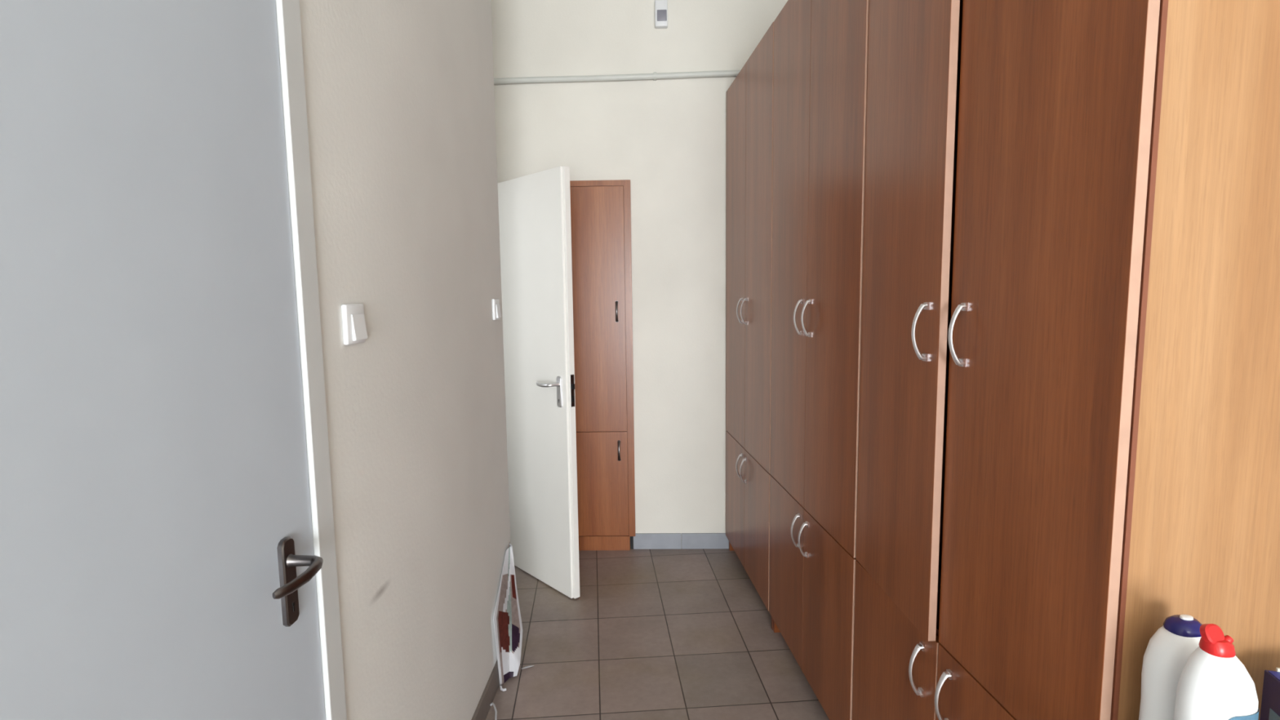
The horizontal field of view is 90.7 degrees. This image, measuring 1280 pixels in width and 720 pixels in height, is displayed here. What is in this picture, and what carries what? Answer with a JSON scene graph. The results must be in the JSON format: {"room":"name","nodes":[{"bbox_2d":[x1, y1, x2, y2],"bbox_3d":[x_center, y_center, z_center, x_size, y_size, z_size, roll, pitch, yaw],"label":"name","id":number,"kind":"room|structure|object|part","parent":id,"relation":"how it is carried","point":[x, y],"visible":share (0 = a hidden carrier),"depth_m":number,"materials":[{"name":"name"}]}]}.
{"room":"storage room","nodes":[
{"label":"storage room","id":0,"kind":"room"},
{"bbox_2d":[299,0,510,719],"bbox_3d":[-0.926,-0.037,-1.442,0.535,3.400,8.100,-1,6,1],"label":"wall","id":1,"kind":"structure","parent":0,"point":[400,94],"depth_m":1.63,"materials":[{"name":"beige paint"}]},
{"bbox_2d":[0,0,325,719],"bbox_3d":[-0.591,0.384,0.747,0.117,2.084,0.818,-1,6,1],"label":"door","id":2,"kind":"structure","parent":1,"relation":"in","point":[158,561],"depth_m":0.78,"materials":[{"name":"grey paint"}]},
{"bbox_3d":[-0.592,0.373,1.066,0.010,0.150,0.035,-1,6,1],"label":"handle plate","id":3,"kind":"part","parent":2,"relation":"part of","materials":[{"name":"silver metal"}]},
{"bbox_3d":[-0.558,0.344,1.008,0.063,0.025,0.131,-1,6,1],"label":"lever","id":4,"kind":"part","parent":2,"relation":"part of","materials":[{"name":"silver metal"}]},
{"bbox_2d":[275,0,346,719],"bbox_3d":[-0.650,0.352,0.744,0.109,2.160,0.938,-1,6,1],"label":"door frame","id":5,"kind":"structure","parent":1,"relation":"attached to","point":[287,11],"depth_m":1.14,"materials":[{"name":"grey paint"}]},
{"bbox_2d":[341,303,367,345],"bbox_3d":[-0.587,-0.074,1.305,0.018,0.082,0.082,-1,6,1],"label":"light switch","id":6,"kind":"object","parent":1,"relation":"attached to","point":[354,330],"visible":1,"depth_m":1.29,"materials":[{"name":"white plastic"}]},
{"bbox_2d":[471,660,499,719],"bbox_3d":[-0.560,1.256,2.038,0.013,0.090,1.435,-1,6,1],"label":"baseboard","id":7,"kind":"structure","parent":1,"relation":"attached to","point":[482,708],"depth_m":2.29,"materials":[{"name":"brown tile"}]},
{"bbox_2d":[492,298,501,319],"bbox_3d":[-0.562,-0.199,2.483,0.018,0.082,0.082,-1,6,1],"label":"light switch","id":8,"kind":"object","parent":1,"relation":"attached to","point":[496,313],"visible":1,"depth_m":2.46,"materials":[{"name":"white plastic"}]},
{"bbox_2d":[491,0,787,533],"bbox_3d":[-0.324,-0.581,3.642,5.600,3.400,0.150,-1,6,1],"label":"wall","id":9,"kind":"structure","parent":0,"point":[668,137],"depth_m":3.50,"materials":[{"name":"beige paint"}]},
{"bbox_2d":[493,70,740,84],"bbox_3d":[0.151,-1.545,3.436,2.081,0.057,0.040,-1,6,1],"label":"conduit","id":10,"kind":"object","parent":9,"relation":"attached to","point":[655,76],"visible":0.68,"depth_m":3.43,"materials":[{"name":"white plastic"}]},
{"bbox_2d":[654,0,667,28],"bbox_3d":[0.114,-1.861,3.402,0.068,0.135,0.039,-1,6,1],"label":"sensor","id":11,"kind":"object","parent":9,"relation":"attached to","point":[660,6],"visible":1,"depth_m":3.38,"materials":[{"name":"white plastic"}]},
{"bbox_2d":[633,533,728,549],"bbox_3d":[0.254,1.066,3.723,0.585,0.093,0.013,-1,6,1],"label":"baseboard","id":12,"kind":"structure","parent":9,"relation":"attached to","point":[641,540],"depth_m":3.72,"materials":[{"name":"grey tile"}]},
{"bbox_2d":[485,548,829,719],"bbox_3d":[0.082,1.624,-0.631,6.400,0.100,10.400,-1,6,-4],"label":"floor","id":13,"kind":"structure","parent":0,"point":[687,633],"depth_m":2.69,"materials":[{"name":"grey tile"}]},
{"bbox_2d":[490,702,497,719],"bbox_3d":[-0.517,1.268,2.203,0.033,0.029,0.232,-2,6,-8],"label":"cable","id":14,"kind":"object","parent":13,"relation":"on","point":[492,703],"visible":1,"depth_m":2.26,"materials":[{"name":"white plastic"}]},
{"bbox_2d":[493,542,522,691],"bbox_3d":[-0.511,1.014,2.528,0.079,0.469,0.301,-1,6,1],"label":"paper bag","id":15,"kind":"object","parent":13,"relation":"on","point":[508,626],"visible":1,"depth_m":2.48,"materials":[{"name":"white paper"}]},
{"bbox_2d":[569,179,635,550],"bbox_3d":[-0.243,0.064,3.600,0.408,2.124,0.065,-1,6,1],"label":"closet","id":16,"kind":"object","parent":13,"relation":"on","point":[601,210],"visible":0.91,"depth_m":3.60,"materials":[{"name":"laminate"}]},
{"bbox_3d":[-0.256,-0.275,3.572,0.347,1.377,0.012,-1,6,1],"label":"door","id":17,"kind":"part","parent":16,"relation":"part of","materials":[{"name":"laminate"}]},
{"bbox_3d":[-0.243,0.722,3.678,0.347,0.619,0.012,-1,6,1],"label":"door","id":18,"kind":"part","parent":16,"relation":"part of","materials":[{"name":"laminate"}]},
{"bbox_3d":[-0.130,-0.271,3.546,0.018,0.121,0.034,-1,6,1],"label":"handle","id":19,"kind":"part","parent":16,"relation":"part of","materials":[{"name":"silver metal"}]},
{"bbox_3d":[-0.120,0.524,3.630,0.018,0.121,0.034,-1,6,1],"label":"handle","id":20,"kind":"part","parent":16,"relation":"part of","materials":[{"name":"silver metal"}]},
{"bbox_2d":[725,22,773,630],"bbox_3d":[0.752,-0.131,3.143,0.534,2.582,0.897,-1,6,-4],"label":"tall cabinet","id":21,"kind":"object","parent":13,"relation":"on","point":[750,95],"visible":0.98,"depth_m":3.02,"materials":[{"name":"brown wood"}]},
{"bbox_3d":[0.523,0.738,3.443,0.018,0.622,0.446,-1,6,-4],"label":"door","id":22,"kind":"part","parent":21,"relation":"part of","materials":[{"name":"brown wood"}]},
{"bbox_3d":[0.507,-0.504,3.312,0.018,1.868,0.446,-1,6,-4],"label":"door","id":23,"kind":"part","parent":21,"relation":"part of","materials":[{"name":"brown wood"}]},
{"bbox_3d":[0.508,0.544,3.238,0.034,0.131,0.018,-1,6,-4],"label":"handle","id":24,"kind":"part","parent":21,"relation":"part of","materials":[{"name":"silver metal"}]},
{"bbox_3d":[0.498,-0.245,3.154,0.034,0.131,0.018,-1,6,-4],"label":"handle","id":25,"kind":"part","parent":21,"relation":"part of","materials":[{"name":"silver metal"}]},
{"bbox_3d":[0.514,0.553,3.154,0.034,0.131,0.018,-1,6,-4],"label":"handle","id":26,"kind":"part","parent":21,"relation":"part of","materials":[{"name":"silver metal"}]},
{"bbox_3d":[0.504,-0.237,3.071,0.034,0.131,0.018,-1,6,-4],"label":"handle","id":27,"kind":"part","parent":21,"relation":"part of","materials":[{"name":"silver metal"}]},
{"bbox_3d":[0.557,0.784,2.998,0.018,0.622,0.446,-1,6,-4],"label":"door","id":28,"kind":"part","parent":21,"relation":"part of","materials":[{"name":"brown wood"}]},
{"bbox_3d":[0.541,-0.458,2.867,0.018,1.868,0.446,-1,6,-4],"label":"door","id":29,"kind":"part","parent":21,"relation":"part of","materials":[{"name":"brown wood"}]},
{"bbox_2d":[768,0,869,719],"bbox_3d":[0.822,-0.039,2.258,0.534,2.582,0.881,-1,6,-4],"label":"tall cabinet","id":30,"kind":"object","parent":13,"relation":"on","point":[820,100],"visible":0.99,"depth_m":2.12,"materials":[{"name":"brown wood"}]},
{"bbox_3d":[0.594,0.830,2.554,0.018,0.622,0.438,-1,6,-4],"label":"door","id":31,"kind":"part","parent":30,"relation":"part of","materials":[{"name":"brown wood"}]},
{"bbox_3d":[0.577,-0.412,2.423,0.018,1.868,0.438,-1,6,-4],"label":"door","id":32,"kind":"part","parent":30,"relation":"part of","materials":[{"name":"brown wood"}]},
{"bbox_3d":[0.578,0.636,2.353,0.034,0.131,0.018,-1,6,-4],"label":"handle","id":33,"kind":"part","parent":30,"relation":"part of","materials":[{"name":"silver metal"}]},
{"bbox_3d":[0.568,-0.153,2.270,0.034,0.131,0.018,-1,6,-4],"label":"handle","id":34,"kind":"part","parent":30,"relation":"part of","materials":[{"name":"silver metal"}]},
{"bbox_3d":[0.585,0.645,2.270,0.034,0.131,0.018,-1,6,-4],"label":"handle","id":35,"kind":"part","parent":30,"relation":"part of","materials":[{"name":"silver metal"}]},
{"bbox_3d":[0.574,-0.144,2.187,0.034,0.131,0.018,-1,6,-4],"label":"handle","id":36,"kind":"part","parent":30,"relation":"part of","materials":[{"name":"silver metal"}]},
{"bbox_3d":[0.627,0.876,2.117,0.018,0.622,0.438,-1,6,-4],"label":"door","id":37,"kind":"part","parent":30,"relation":"part of","materials":[{"name":"brown wood"}]},
{"bbox_3d":[0.611,-0.366,1.987,0.018,1.868,0.438,-1,6,-4],"label":"door","id":38,"kind":"part","parent":30,"relation":"part of","materials":[{"name":"brown wood"}]},
{"bbox_2d":[852,0,1279,719],"bbox_3d":[0.884,0.054,1.375,0.554,2.582,0.893,-1,6,-4],"label":"tall cabinet","id":39,"kind":"object","parent":13,"relation":"on","point":[1069,418],"visible":1,"depth_m":1.03,"materials":[{"name":"brown wood"}]},
{"bbox_3d":[0.665,0.922,1.675,0.018,0.622,0.444,-1,6,-4],"label":"door","id":40,"kind":"part","parent":39,"relation":"part of","materials":[{"name":"brown wood"}]},
{"bbox_3d":[0.638,-0.320,1.543,0.018,1.868,0.444,-1,6,-1],"label":"door","id":41,"kind":"part","parent":39,"relation":"part of","materials":[{"name":"brown wood"}]},
{"bbox_3d":[0.648,0.727,1.484,0.034,0.131,0.018,-1,6,-4],"label":"handle","id":42,"kind":"part","parent":39,"relation":"part of","materials":[{"name":"silver metal"}]},
{"bbox_3d":[0.619,-0.062,1.400,0.034,0.131,0.018,-1,6,-1],"label":"handle","id":43,"kind":"part","parent":39,"relation":"part of","materials":[{"name":"silver metal"}]},
{"bbox_3d":[0.658,0.738,1.375,0.034,0.131,0.018,-1,6,-4],"label":"handle","id":44,"kind":"part","parent":39,"relation":"part of","materials":[{"name":"silver metal"}]},
{"bbox_3d":[0.647,-0.051,1.291,0.034,0.131,0.018,-1,6,-4],"label":"handle","id":45,"kind":"part","parent":39,"relation":"part of","materials":[{"name":"silver metal"}]},
{"bbox_3d":[0.700,0.968,1.232,0.018,0.622,0.444,-1,6,-4],"label":"door","id":46,"kind":"part","parent":39,"relation":"part of","materials":[{"name":"brown wood"}]},
{"bbox_3d":[0.683,-0.274,1.101,0.018,1.868,0.444,-1,6,-4],"label":"door","id":47,"kind":"part","parent":39,"relation":"part of","materials":[{"name":"brown wood"}]},
{"bbox_3d":[1.006,1.024,0.656,0.660,0.800,0.736,-1,6,-4],"label":"cabinet","id":48,"kind":"object","parent":13,"relation":"on","visible":0},
{"bbox_2d":[1138,614,1201,719],"bbox_3d":[0.769,0.480,0.911,0.082,0.234,0.058,-1,6,-4],"label":"bottle","id":49,"kind":"object","parent":48,"relation":"on","point":[1169,649],"visible":0.78,"depth_m":0.89,"materials":[{"name":"white plastic"}]},
{"bbox_2d":[1179,614,1193,620],"bbox_3d":[0.778,0.367,0.900,0.018,0.006,0.012,-1,6,-4],"label":"cap","id":50,"kind":"object","parent":49,"relation":"on","point":[1182,617],"depth_m":0.90,"materials":[{"name":"white plastic"}]},
{"bbox_2d":[1173,623,1259,719],"bbox_3d":[0.756,0.474,0.832,0.090,0.263,0.062,-1,6,-4],"label":"bottle","id":51,"kind":"object","parent":48,"relation":"on","point":[1214,684],"visible":1,"depth_m":0.81,"materials":[{"name":"white plastic"}]},
{"bbox_3d":[0.743,0.356,0.820,0.024,0.026,0.020,-1,6,-4],"label":"flip lid","id":52,"kind":"part","parent":51,"relation":"part of","materials":[{"name":"red plastic"}]},
{"bbox_3d":[0.757,0.363,0.818,0.015,0.015,0.011,1,6,13],"label":"spout","id":53,"kind":"part","parent":51,"relation":"part of","materials":[{"name":"red plastic"}]},
{"bbox_2d":[1259,667,1279,719],"bbox_3d":[0.938,0.527,0.856,0.091,0.147,0.130,1,6,16],"label":"box","id":54,"kind":"object","parent":48,"relation":"on","point":[1270,702],"visible":1,"depth_m":0.91,"materials":[{"name":"purple cardboard"}]},
{"bbox_2d":[1268,671,1279,680],"bbox_3d":[0.937,0.459,0.848,0.085,0.001,0.124,1,6,16],"label":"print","id":55,"kind":"object","parent":54,"relation":"on","point":[1273,675],"depth_m":0.91},
{"bbox_2d":[1268,708,1279,719],"bbox_3d":[0.893,0.543,0.863,0.002,0.075,0.105,1,6,16],"label":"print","id":56,"kind":"object","parent":54,"relation":"attached to","point":[1273,715],"depth_m":0.90},
{"bbox_3d":[-1.006,-0.513,3.085,0.180,3.400,1.000,-1,6,1],"label":"wall","id":57,"kind":"structure","parent":0,"visible":0},
{"bbox_2d":[497,165,579,598],"bbox_3d":[-0.618,0.119,3.278,0.115,2.077,0.811,-6,8,-42],"label":"door","id":58,"kind":"structure","parent":57,"relation":"in","point":[535,226],"depth_m":3.16,"materials":[{"name":"white paint"}]},
{"bbox_3d":[-0.451,0.117,3.053,0.063,0.025,0.131,-6,8,-42],"label":"lever","id":59,"kind":"part","parent":58,"relation":"part of","materials":[{"name":"silver metal"}]},
{"bbox_3d":[-0.388,0.152,3.041,0.010,0.150,0.035,-6,8,-42],"label":"handle plate","id":60,"kind":"part","parent":58,"relation":"part of","materials":[{"name":"silver metal"}]}
]}

